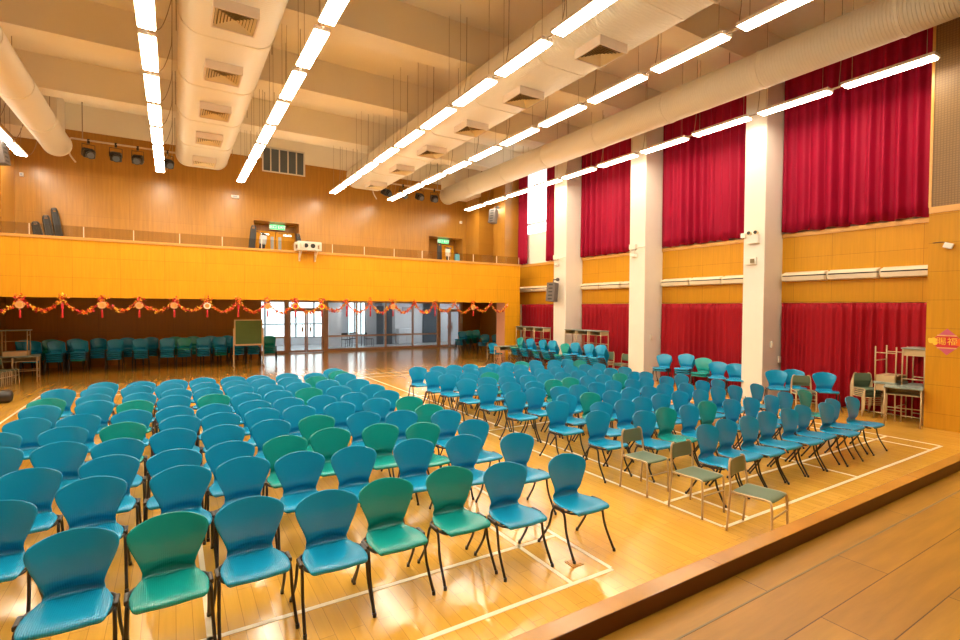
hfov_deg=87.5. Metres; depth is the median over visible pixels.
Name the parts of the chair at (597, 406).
backrest, seat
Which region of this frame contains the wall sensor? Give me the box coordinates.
[935,242,953,248]
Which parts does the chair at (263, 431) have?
seat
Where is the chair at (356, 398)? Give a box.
[340,392,367,446]
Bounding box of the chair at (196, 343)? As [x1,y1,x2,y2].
[195,343,210,363]
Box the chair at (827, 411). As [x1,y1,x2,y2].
[808,402,863,466]
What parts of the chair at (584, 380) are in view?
backrest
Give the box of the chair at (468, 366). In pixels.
[459,364,477,396]
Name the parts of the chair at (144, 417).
backrest, seat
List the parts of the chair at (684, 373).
seat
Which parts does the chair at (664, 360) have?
seat, backrest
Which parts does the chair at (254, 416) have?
seat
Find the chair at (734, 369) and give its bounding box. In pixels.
[725,363,745,396]
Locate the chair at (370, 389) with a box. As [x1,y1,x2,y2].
[360,384,384,398]
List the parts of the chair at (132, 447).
backrest, seat, leg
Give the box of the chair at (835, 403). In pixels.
[818,398,867,458]
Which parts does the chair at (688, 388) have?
backrest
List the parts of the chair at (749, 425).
backrest, leg, seat, leg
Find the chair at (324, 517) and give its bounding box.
[289,489,376,639]
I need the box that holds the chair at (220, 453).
[204,441,254,541]
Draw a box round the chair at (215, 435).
[200,424,244,471]
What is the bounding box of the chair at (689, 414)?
[673,405,718,466]
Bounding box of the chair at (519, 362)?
[515,361,528,367]
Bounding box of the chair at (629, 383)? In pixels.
[625,379,651,411]
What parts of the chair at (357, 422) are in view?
seat, backrest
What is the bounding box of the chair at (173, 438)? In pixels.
[147,428,196,498]
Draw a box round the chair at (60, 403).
[26,398,65,419]
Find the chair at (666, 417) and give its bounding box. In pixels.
[655,407,698,475]
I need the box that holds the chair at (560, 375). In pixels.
[555,372,571,380]
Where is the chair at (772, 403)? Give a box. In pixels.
[755,395,804,452]
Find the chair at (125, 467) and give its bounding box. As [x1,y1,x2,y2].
[78,454,141,525]
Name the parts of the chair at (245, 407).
seat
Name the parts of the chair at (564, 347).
backrest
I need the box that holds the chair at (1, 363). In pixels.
[0,359,19,384]
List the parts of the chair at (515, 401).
leg, backrest, seat, leg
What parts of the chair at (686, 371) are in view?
seat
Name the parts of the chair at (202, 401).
backrest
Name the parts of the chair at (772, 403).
backrest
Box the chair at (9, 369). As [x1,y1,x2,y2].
[5,369,15,385]
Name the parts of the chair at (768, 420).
backrest, seat, leg, leg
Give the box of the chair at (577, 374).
[571,370,586,384]
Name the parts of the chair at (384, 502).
leg, backrest, seat frame, seat, leg, leg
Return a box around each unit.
[520,286,534,291]
[532,286,546,291]
[580,283,599,289]
[599,281,622,288]
[620,281,628,287]
[660,278,690,286]
[689,276,723,285]
[721,275,742,283]
[781,270,827,281]
[826,268,879,279]
[878,265,927,277]
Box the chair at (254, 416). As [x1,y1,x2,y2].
[244,408,280,446]
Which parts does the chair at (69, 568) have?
seat, seat frame, backrest, leg, leg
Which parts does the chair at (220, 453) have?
leg, leg, seat, backrest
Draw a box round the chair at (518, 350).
[509,339,525,360]
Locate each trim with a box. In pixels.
[0,232,520,265]
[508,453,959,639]
[520,261,553,266]
[582,252,629,260]
[662,239,743,251]
[782,217,928,237]
[928,26,936,207]
[929,203,959,213]
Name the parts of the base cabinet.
door, door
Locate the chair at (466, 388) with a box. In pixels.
[456,379,487,422]
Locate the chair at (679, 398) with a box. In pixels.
[671,391,700,422]
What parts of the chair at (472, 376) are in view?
backrest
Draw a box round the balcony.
[0,235,519,302]
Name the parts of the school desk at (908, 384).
leg, leg, leg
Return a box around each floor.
[0,341,959,639]
[598,471,959,639]
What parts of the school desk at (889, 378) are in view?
leg, leg, leg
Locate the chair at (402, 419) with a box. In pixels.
[381,410,429,476]
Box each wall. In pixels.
[0,297,5,369]
[5,297,261,368]
[14,102,465,260]
[254,221,460,259]
[262,303,436,345]
[395,303,458,343]
[463,302,479,345]
[480,303,495,346]
[493,187,496,262]
[496,303,504,361]
[520,217,926,416]
[923,17,959,432]
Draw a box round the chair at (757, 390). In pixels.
[750,383,782,427]
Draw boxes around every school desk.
[0,356,13,377]
[1,331,30,357]
[11,355,40,382]
[13,354,40,380]
[494,345,511,363]
[516,326,531,337]
[525,327,540,342]
[534,327,550,340]
[564,329,582,350]
[576,329,594,343]
[588,330,608,351]
[873,345,907,383]
[873,382,907,420]
[883,384,923,428]
[900,383,923,421]
[901,347,925,386]
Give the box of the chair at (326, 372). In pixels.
[323,368,342,378]
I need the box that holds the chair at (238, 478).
[214,456,277,566]
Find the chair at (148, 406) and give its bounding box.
[116,400,154,434]
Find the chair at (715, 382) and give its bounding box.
[711,379,739,418]
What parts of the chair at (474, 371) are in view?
backrest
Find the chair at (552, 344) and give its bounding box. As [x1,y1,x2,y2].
[541,340,556,359]
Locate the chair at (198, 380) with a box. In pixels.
[189,377,215,407]
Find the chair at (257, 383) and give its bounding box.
[250,378,275,393]
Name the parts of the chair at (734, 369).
backrest, seat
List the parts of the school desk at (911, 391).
leg, leg, leg, leg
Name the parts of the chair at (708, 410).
backrest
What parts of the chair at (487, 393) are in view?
backrest, seat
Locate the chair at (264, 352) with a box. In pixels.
[262,352,276,363]
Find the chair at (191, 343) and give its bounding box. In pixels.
[176,343,191,364]
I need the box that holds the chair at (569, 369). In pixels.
[564,365,577,375]
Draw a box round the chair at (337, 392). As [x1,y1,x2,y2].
[326,386,351,401]
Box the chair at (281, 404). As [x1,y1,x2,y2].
[273,397,303,419]
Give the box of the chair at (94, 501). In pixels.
[55,476,131,592]
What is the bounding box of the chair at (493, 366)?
[485,364,499,372]
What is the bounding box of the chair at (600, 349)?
[588,345,605,363]
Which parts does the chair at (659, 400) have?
backrest, seat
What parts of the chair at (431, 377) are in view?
backrest, seat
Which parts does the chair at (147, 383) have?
backrest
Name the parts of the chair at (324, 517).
leg, leg, backrest, seat frame, seat, leg, leg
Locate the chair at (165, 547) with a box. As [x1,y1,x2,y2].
[123,511,216,639]
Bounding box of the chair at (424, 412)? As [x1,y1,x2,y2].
[414,404,443,454]
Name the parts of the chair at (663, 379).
backrest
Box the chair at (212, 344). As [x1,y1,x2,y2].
[212,344,228,364]
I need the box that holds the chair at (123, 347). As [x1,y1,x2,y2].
[105,347,124,369]
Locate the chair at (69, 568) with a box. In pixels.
[11,527,123,639]
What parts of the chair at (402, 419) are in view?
backrest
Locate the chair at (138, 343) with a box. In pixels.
[132,339,149,363]
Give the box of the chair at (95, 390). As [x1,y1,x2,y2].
[80,387,114,415]
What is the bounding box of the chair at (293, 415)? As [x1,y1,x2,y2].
[282,405,315,436]
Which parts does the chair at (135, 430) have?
backrest, leg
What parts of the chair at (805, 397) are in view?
backrest, seat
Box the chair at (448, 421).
[431,409,460,467]
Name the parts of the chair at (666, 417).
backrest, seat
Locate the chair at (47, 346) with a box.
[43,346,66,369]
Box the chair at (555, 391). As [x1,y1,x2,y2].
[544,386,584,438]
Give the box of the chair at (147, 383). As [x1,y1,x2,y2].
[126,381,157,422]
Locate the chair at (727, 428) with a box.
[705,419,764,486]
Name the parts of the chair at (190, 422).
seat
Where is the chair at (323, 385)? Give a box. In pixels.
[315,379,339,394]
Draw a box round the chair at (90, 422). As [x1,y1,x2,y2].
[55,414,100,452]
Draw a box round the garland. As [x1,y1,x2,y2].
[0,292,507,314]
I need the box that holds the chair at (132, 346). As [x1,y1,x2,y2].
[132,346,149,368]
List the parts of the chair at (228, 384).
backrest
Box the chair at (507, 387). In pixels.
[496,382,533,431]
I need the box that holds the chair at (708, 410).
[689,401,737,455]
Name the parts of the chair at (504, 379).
backrest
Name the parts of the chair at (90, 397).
backrest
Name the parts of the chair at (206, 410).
backrest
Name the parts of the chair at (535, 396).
backrest, leg, seat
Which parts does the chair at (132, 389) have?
backrest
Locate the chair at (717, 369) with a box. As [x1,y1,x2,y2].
[707,361,727,394]
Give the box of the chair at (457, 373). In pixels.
[442,370,472,409]
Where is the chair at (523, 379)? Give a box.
[519,375,545,412]
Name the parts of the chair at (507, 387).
backrest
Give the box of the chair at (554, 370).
[546,367,564,400]
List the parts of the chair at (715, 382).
backrest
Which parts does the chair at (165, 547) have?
leg, backrest, seat frame, seat, leg, leg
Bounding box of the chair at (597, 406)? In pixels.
[583,402,631,466]
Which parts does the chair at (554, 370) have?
backrest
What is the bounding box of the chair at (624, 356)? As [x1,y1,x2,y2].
[612,353,627,368]
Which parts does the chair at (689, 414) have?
seat, backrest, leg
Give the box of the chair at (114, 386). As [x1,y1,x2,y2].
[87,382,118,407]
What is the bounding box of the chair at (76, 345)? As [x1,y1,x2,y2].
[67,340,89,365]
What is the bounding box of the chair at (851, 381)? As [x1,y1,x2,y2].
[851,381,882,412]
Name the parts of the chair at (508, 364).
backrest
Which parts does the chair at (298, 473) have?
leg, seat, backrest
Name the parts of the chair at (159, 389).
backrest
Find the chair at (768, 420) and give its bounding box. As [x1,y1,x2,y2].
[747,411,805,482]
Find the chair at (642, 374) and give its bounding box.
[639,371,652,411]
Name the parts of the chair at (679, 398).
backrest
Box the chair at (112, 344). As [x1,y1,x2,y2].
[104,339,124,364]
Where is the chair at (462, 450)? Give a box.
[445,434,484,502]
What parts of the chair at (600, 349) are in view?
backrest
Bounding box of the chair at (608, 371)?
[604,368,617,379]
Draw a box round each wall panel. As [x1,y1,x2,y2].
[520,264,553,303]
[582,255,629,303]
[662,243,743,302]
[781,222,928,302]
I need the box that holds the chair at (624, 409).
[607,399,654,462]
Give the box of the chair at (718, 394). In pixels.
[710,387,743,420]
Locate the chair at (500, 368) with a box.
[496,366,511,383]
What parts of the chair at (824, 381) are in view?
backrest, seat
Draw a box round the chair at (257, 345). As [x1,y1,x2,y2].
[246,345,260,363]
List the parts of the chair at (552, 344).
backrest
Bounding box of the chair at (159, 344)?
[159,344,175,364]
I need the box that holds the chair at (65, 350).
[44,350,67,374]
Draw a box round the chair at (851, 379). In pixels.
[851,379,882,414]
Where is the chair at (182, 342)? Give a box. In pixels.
[176,338,192,361]
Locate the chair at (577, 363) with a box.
[573,360,585,369]
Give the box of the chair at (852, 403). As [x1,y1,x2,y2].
[836,396,887,455]
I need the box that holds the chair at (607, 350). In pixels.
[589,350,607,365]
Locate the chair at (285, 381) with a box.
[277,377,301,390]
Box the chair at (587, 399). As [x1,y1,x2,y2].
[573,392,614,441]
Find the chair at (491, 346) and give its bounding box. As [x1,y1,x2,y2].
[486,343,502,363]
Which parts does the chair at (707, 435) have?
leg, backrest, seat, seat frame, leg, leg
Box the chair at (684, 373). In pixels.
[673,362,695,386]
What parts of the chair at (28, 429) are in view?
seat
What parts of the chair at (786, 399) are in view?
backrest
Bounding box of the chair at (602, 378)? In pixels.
[596,374,611,383]
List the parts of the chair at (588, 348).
backrest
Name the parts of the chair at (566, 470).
leg, backrest, leg, seat frame, seat, leg, leg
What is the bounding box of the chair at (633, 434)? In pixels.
[619,426,668,497]
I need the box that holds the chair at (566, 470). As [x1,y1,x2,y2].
[537,453,615,563]
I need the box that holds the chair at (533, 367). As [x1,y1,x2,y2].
[530,364,543,375]
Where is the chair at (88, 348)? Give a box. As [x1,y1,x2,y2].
[68,348,89,371]
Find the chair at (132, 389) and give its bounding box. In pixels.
[120,385,152,426]
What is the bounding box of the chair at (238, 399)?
[231,392,261,424]
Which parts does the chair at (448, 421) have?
seat, backrest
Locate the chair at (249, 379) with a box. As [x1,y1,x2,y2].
[246,375,270,385]
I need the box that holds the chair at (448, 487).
[417,466,497,590]
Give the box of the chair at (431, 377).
[423,371,451,409]
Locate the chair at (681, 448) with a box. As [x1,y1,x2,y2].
[668,439,724,519]
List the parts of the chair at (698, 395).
backrest, seat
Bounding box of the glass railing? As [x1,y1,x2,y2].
[5,223,518,263]
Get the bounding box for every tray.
[0,358,10,362]
[3,350,29,356]
[13,357,38,361]
[495,347,509,350]
[535,328,549,331]
[565,330,574,333]
[577,330,588,334]
[589,331,607,335]
[875,384,884,390]
[876,373,905,382]
[886,388,920,396]
[904,349,923,356]
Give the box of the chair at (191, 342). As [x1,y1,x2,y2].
[176,342,192,362]
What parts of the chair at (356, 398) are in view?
backrest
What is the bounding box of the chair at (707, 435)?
[685,424,749,507]
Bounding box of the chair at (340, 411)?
[324,402,355,435]
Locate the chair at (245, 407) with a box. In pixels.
[238,400,271,435]
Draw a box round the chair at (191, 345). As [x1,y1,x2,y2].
[176,345,192,366]
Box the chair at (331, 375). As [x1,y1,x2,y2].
[328,370,347,379]
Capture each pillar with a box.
[0,96,14,232]
[466,188,493,262]
[496,179,520,334]
[553,125,582,353]
[628,88,663,379]
[741,32,784,399]
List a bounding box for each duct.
[0,26,71,155]
[174,0,288,169]
[347,0,722,190]
[440,0,959,204]
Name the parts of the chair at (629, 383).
backrest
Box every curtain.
[518,176,527,264]
[522,304,553,362]
[546,166,554,260]
[580,142,619,257]
[582,304,628,372]
[618,138,630,252]
[660,303,742,386]
[662,106,716,246]
[714,95,746,240]
[781,303,926,417]
[782,56,853,232]
[848,27,932,224]
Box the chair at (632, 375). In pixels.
[628,371,640,393]
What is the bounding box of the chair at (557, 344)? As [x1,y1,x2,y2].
[542,344,557,360]
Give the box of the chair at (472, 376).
[458,373,487,415]
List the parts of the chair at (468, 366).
backrest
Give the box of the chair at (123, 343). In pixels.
[104,343,124,366]
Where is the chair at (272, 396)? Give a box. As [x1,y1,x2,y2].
[264,390,292,407]
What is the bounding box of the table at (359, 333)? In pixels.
[349,333,361,346]
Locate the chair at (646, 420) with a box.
[624,410,679,482]
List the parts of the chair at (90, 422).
seat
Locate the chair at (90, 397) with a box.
[75,394,111,424]
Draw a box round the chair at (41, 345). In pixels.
[19,345,42,368]
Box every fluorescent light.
[0,112,22,140]
[2,107,36,156]
[134,0,171,33]
[138,28,171,73]
[143,70,171,103]
[147,31,172,126]
[150,93,172,144]
[152,72,172,159]
[154,137,172,172]
[237,131,250,181]
[242,99,256,171]
[249,89,265,158]
[257,51,275,143]
[267,43,289,124]
[279,25,306,100]
[295,0,330,70]
[318,0,348,28]
[329,179,346,193]
[342,114,361,184]
[356,114,378,174]
[373,75,399,161]
[387,187,406,200]
[394,73,424,147]
[403,176,424,192]
[420,74,456,129]
[421,165,445,183]
[443,150,471,173]
[452,11,497,106]
[464,171,485,210]
[468,136,501,160]
[483,194,507,203]
[492,0,553,77]
[498,106,539,145]
[505,181,532,196]
[530,122,562,188]
[536,90,587,127]
[547,0,615,38]
[560,119,596,178]
[583,45,648,104]
[594,152,638,167]
[636,78,689,153]
[644,26,731,74]
[687,60,752,136]
[727,0,810,33]
[750,0,833,116]
[831,0,939,89]
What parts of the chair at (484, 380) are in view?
backrest, seat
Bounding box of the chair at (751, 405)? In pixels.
[735,397,781,457]
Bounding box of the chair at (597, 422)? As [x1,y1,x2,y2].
[585,411,631,482]
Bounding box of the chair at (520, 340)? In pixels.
[508,337,522,357]
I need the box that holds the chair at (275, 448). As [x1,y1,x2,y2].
[262,435,307,495]
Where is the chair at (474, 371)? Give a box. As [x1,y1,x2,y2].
[463,369,479,408]
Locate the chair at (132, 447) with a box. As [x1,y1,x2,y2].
[90,438,146,511]
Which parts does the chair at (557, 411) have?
leg, leg, backrest, seat frame, seat, leg, leg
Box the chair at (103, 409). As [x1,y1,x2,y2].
[74,400,113,433]
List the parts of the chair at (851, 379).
backrest, seat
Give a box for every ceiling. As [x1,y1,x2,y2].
[1,95,480,201]
[5,0,875,165]
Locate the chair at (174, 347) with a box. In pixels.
[159,347,175,368]
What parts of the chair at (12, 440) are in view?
backrest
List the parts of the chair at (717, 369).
seat, backrest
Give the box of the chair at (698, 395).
[692,389,724,418]
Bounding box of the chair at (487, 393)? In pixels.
[477,384,510,431]
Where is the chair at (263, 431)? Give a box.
[251,419,290,458]
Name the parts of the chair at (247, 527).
leg, leg, backrest, seat frame, seat, leg, leg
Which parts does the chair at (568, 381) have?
backrest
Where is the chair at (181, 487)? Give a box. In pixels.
[149,465,217,568]
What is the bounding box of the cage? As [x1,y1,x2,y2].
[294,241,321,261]
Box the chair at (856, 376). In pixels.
[852,372,883,408]
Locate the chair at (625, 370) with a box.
[618,367,631,378]
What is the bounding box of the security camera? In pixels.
[553,255,564,265]
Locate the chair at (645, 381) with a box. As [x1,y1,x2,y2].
[639,377,653,396]
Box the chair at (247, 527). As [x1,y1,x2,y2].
[214,496,299,639]
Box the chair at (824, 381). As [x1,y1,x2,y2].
[811,372,842,412]
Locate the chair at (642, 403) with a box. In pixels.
[624,397,658,451]
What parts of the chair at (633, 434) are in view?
leg, backrest, leg, leg, seat, leg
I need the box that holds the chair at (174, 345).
[159,345,175,366]
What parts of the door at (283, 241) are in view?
vision panel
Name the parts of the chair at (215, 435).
backrest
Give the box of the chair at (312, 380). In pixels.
[305,376,327,387]
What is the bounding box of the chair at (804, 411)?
[785,404,839,470]
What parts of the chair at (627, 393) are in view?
backrest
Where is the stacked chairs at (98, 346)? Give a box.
[14,330,495,372]
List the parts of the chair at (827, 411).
backrest, seat, leg, leg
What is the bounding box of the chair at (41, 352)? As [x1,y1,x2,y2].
[20,352,43,375]
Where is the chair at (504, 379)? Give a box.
[494,376,526,416]
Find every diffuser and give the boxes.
[0,128,11,140]
[6,142,26,156]
[135,0,154,30]
[139,34,157,71]
[144,74,159,102]
[148,104,161,125]
[151,127,162,144]
[153,146,163,159]
[155,161,164,172]
[237,172,248,181]
[243,159,255,171]
[249,144,264,158]
[257,125,274,143]
[267,102,288,123]
[280,71,305,99]
[296,29,328,68]
[330,185,345,193]
[342,175,360,184]
[357,163,377,174]
[374,148,398,161]
[388,193,405,200]
[395,130,423,147]
[404,184,423,192]
[421,108,455,128]
[422,174,445,183]
[444,161,470,173]
[453,79,496,105]
[465,205,484,210]
[469,147,500,160]
[484,197,506,203]
[495,40,551,76]
[501,128,538,145]
[506,189,531,196]
[532,179,561,188]
[539,105,585,126]
[562,168,595,178]
[588,75,646,103]
[640,138,687,153]
[651,35,728,72]
[693,117,750,136]
[758,91,831,115]
[842,55,937,88]
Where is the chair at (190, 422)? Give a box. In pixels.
[158,415,201,452]
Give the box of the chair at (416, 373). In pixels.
[408,367,434,402]
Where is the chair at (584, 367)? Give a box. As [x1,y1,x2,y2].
[579,364,592,375]
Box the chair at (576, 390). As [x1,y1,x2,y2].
[566,384,587,435]
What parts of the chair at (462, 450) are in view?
backrest, seat, leg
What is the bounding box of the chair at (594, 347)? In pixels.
[577,347,594,360]
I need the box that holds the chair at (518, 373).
[514,369,530,383]
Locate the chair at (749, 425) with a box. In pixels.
[728,416,789,487]
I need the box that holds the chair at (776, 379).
[763,370,791,408]
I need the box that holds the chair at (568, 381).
[562,377,578,414]
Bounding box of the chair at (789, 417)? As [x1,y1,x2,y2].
[770,408,827,477]
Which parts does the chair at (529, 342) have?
backrest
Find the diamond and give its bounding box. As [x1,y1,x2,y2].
[928,329,959,354]
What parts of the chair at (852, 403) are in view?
backrest, seat, leg, leg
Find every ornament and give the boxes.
[15,298,24,317]
[61,303,63,317]
[98,302,105,317]
[135,302,142,316]
[170,302,177,316]
[204,302,210,316]
[264,302,270,316]
[292,302,298,316]
[319,303,324,316]
[390,304,395,315]
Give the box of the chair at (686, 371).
[674,359,694,383]
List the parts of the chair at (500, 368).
backrest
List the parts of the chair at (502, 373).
backrest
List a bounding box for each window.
[261,300,462,353]
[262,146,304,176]
[263,302,361,337]
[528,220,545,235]
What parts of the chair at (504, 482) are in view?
leg, leg, backrest, seat frame, seat, leg, leg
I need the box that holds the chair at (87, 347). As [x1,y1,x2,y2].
[68,347,89,369]
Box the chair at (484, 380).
[473,377,506,420]
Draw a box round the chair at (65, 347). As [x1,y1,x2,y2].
[44,347,67,370]
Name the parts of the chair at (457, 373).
backrest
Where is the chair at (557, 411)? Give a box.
[539,401,587,459]
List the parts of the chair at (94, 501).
backrest, seat, seat frame, leg, leg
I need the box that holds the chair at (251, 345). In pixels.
[246,345,260,359]
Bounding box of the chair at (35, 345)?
[19,341,42,367]
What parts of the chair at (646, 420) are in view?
leg, backrest, leg, seat frame, seat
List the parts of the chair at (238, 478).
leg, backrest, leg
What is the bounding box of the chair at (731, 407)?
[714,399,764,455]
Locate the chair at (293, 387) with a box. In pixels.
[285,382,311,396]
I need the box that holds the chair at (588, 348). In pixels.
[577,344,593,362]
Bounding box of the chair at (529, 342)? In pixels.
[518,338,534,360]
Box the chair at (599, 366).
[593,363,605,373]
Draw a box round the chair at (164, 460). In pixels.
[143,448,205,544]
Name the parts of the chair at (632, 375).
backrest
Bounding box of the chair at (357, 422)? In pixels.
[346,411,391,476]
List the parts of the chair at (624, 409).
backrest, seat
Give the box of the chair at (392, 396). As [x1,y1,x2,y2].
[373,390,399,413]
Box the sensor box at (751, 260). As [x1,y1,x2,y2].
[746,257,756,264]
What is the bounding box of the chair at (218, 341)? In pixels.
[212,337,228,358]
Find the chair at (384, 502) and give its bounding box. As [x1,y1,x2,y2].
[351,477,435,614]
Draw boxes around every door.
[255,230,274,248]
[275,232,294,250]
[289,310,305,352]
[306,310,322,351]
[376,306,383,344]
[387,309,391,343]
[423,309,436,342]
[439,310,449,346]
[442,245,453,259]
[450,310,459,345]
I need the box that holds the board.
[0,329,31,330]
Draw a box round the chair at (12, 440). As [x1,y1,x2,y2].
[0,432,22,469]
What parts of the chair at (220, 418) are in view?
backrest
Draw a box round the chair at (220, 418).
[200,412,240,464]
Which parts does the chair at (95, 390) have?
backrest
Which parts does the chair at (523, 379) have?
backrest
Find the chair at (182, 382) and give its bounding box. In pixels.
[160,379,187,388]
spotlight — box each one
[81,139,95,158]
[109,143,122,161]
[131,146,143,164]
[164,150,173,168]
[380,186,391,196]
[398,184,407,198]
[415,187,423,200]
[430,189,437,202]
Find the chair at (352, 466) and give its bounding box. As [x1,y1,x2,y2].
[331,446,376,502]
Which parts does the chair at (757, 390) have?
backrest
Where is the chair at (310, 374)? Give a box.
[304,373,325,380]
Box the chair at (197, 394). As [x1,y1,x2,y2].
[192,388,222,416]
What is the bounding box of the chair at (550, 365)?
[547,363,560,370]
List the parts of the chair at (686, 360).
seat, backrest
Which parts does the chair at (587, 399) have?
backrest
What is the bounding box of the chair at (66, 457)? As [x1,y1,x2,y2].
[29,441,87,489]
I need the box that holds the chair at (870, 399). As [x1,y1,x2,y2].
[851,377,883,410]
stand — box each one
[31,221,42,234]
[42,215,53,235]
[51,208,62,235]
[248,225,255,247]
[259,233,266,248]
[296,233,300,246]
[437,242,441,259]
[445,247,449,259]
[455,253,459,260]
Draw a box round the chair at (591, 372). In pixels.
[587,369,601,377]
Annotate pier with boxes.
[328,303,341,346]
[504,303,519,361]
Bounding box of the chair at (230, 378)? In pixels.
[220,376,245,385]
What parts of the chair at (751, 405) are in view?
backrest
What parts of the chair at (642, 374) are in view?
backrest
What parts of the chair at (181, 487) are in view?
backrest, seat, seat frame, leg, leg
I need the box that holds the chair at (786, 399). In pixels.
[772,391,813,437]
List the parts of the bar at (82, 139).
drop rod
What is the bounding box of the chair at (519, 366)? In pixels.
[513,364,528,371]
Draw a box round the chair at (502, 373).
[495,371,524,409]
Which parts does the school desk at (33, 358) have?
leg, leg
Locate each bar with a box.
[69,102,175,161]
[373,163,443,198]
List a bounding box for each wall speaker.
[0,139,10,165]
[488,206,498,223]
[546,278,559,301]
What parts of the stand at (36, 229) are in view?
panel, rail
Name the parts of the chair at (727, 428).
backrest, seat, leg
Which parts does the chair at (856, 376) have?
leg, backrest, seat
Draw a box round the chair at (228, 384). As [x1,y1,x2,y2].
[222,380,248,405]
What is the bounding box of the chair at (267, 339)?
[264,336,276,354]
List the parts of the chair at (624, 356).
backrest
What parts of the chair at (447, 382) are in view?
backrest, seat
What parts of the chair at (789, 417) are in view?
backrest, leg, seat, leg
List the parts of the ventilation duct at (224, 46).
hanger rod, hanger rod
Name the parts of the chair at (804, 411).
backrest, seat, leg, leg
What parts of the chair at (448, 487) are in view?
leg, leg, backrest, seat frame, seat, leg, leg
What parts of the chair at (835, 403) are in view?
backrest, seat, leg, leg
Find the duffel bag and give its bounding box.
[0,389,13,402]
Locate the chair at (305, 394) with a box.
[295,387,322,405]
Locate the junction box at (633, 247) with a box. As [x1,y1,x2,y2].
[629,244,646,257]
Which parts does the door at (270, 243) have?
vision panel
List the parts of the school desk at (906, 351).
leg, leg, leg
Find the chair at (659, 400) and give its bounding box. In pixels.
[651,393,682,449]
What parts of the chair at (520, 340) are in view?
backrest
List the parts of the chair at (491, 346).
backrest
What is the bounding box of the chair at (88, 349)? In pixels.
[68,349,90,373]
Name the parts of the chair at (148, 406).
backrest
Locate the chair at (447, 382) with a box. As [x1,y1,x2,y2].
[437,374,466,414]
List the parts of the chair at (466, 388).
backrest, seat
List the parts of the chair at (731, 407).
backrest, leg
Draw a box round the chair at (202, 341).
[195,337,211,360]
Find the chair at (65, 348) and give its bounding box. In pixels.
[44,348,67,372]
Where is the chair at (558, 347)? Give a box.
[543,347,558,365]
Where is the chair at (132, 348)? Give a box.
[132,348,149,370]
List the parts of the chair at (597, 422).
backrest, leg, seat frame, leg, seat, leg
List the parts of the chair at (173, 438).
leg, backrest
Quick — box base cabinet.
[396,328,411,343]
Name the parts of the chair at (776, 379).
backrest, seat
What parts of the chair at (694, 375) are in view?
seat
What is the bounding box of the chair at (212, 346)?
[212,346,228,366]
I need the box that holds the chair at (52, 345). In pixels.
[43,341,66,367]
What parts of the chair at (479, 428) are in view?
backrest, seat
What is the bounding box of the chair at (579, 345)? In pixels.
[562,345,579,367]
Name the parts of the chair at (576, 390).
backrest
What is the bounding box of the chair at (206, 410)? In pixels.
[196,403,232,445]
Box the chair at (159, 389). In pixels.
[153,383,183,426]
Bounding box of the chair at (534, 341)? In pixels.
[519,341,534,361]
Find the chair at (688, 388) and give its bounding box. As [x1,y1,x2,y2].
[678,383,695,430]
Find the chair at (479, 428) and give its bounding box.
[457,419,502,499]
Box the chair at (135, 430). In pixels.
[99,422,147,492]
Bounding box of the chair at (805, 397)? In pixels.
[798,390,834,443]
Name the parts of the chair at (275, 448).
seat, backrest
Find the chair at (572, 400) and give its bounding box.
[550,394,589,452]
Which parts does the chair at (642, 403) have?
backrest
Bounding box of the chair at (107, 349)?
[105,349,125,371]
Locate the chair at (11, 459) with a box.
[0,447,23,476]
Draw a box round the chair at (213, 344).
[212,344,228,362]
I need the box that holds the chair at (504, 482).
[474,462,553,581]
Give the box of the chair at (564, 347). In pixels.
[553,343,569,359]
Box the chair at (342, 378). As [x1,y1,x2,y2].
[335,373,355,385]
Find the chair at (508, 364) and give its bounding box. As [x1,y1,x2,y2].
[499,362,514,387]
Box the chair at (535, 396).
[520,388,560,441]
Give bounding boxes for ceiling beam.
[0,0,566,147]
[14,48,523,170]
[280,0,646,116]
[559,0,768,67]
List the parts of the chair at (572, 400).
backrest, seat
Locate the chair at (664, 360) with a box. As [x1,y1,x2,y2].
[652,354,671,376]
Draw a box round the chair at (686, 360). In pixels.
[673,354,695,383]
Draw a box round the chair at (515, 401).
[499,391,541,442]
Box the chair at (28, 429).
[2,418,51,459]
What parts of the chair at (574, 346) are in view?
backrest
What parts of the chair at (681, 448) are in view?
leg, backrest, leg, leg, seat, leg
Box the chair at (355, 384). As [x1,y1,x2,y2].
[346,379,369,392]
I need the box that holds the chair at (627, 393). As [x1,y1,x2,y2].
[621,388,657,437]
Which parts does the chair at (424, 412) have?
backrest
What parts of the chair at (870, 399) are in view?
leg, seat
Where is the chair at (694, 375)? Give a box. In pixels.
[691,364,709,386]
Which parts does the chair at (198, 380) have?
backrest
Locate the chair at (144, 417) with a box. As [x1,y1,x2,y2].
[110,410,153,456]
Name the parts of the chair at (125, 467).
backrest, seat, seat frame, leg, leg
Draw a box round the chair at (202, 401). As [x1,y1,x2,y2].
[195,394,229,446]
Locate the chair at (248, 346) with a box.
[246,346,260,357]
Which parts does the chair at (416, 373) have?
backrest, seat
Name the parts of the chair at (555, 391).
backrest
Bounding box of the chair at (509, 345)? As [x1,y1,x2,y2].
[508,345,517,361]
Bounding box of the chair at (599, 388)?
[588,382,605,401]
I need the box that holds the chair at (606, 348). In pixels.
[589,348,606,367]
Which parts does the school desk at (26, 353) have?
leg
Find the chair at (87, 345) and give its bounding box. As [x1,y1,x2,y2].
[67,345,89,367]
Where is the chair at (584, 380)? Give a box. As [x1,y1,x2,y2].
[575,376,595,415]
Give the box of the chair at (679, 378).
[674,374,688,390]
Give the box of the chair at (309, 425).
[298,415,334,451]
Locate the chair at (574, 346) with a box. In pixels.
[561,342,579,366]
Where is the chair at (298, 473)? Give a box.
[274,451,324,550]
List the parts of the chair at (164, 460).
leg, seat, backrest, leg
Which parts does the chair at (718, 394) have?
backrest, seat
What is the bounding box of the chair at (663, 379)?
[659,376,673,399]

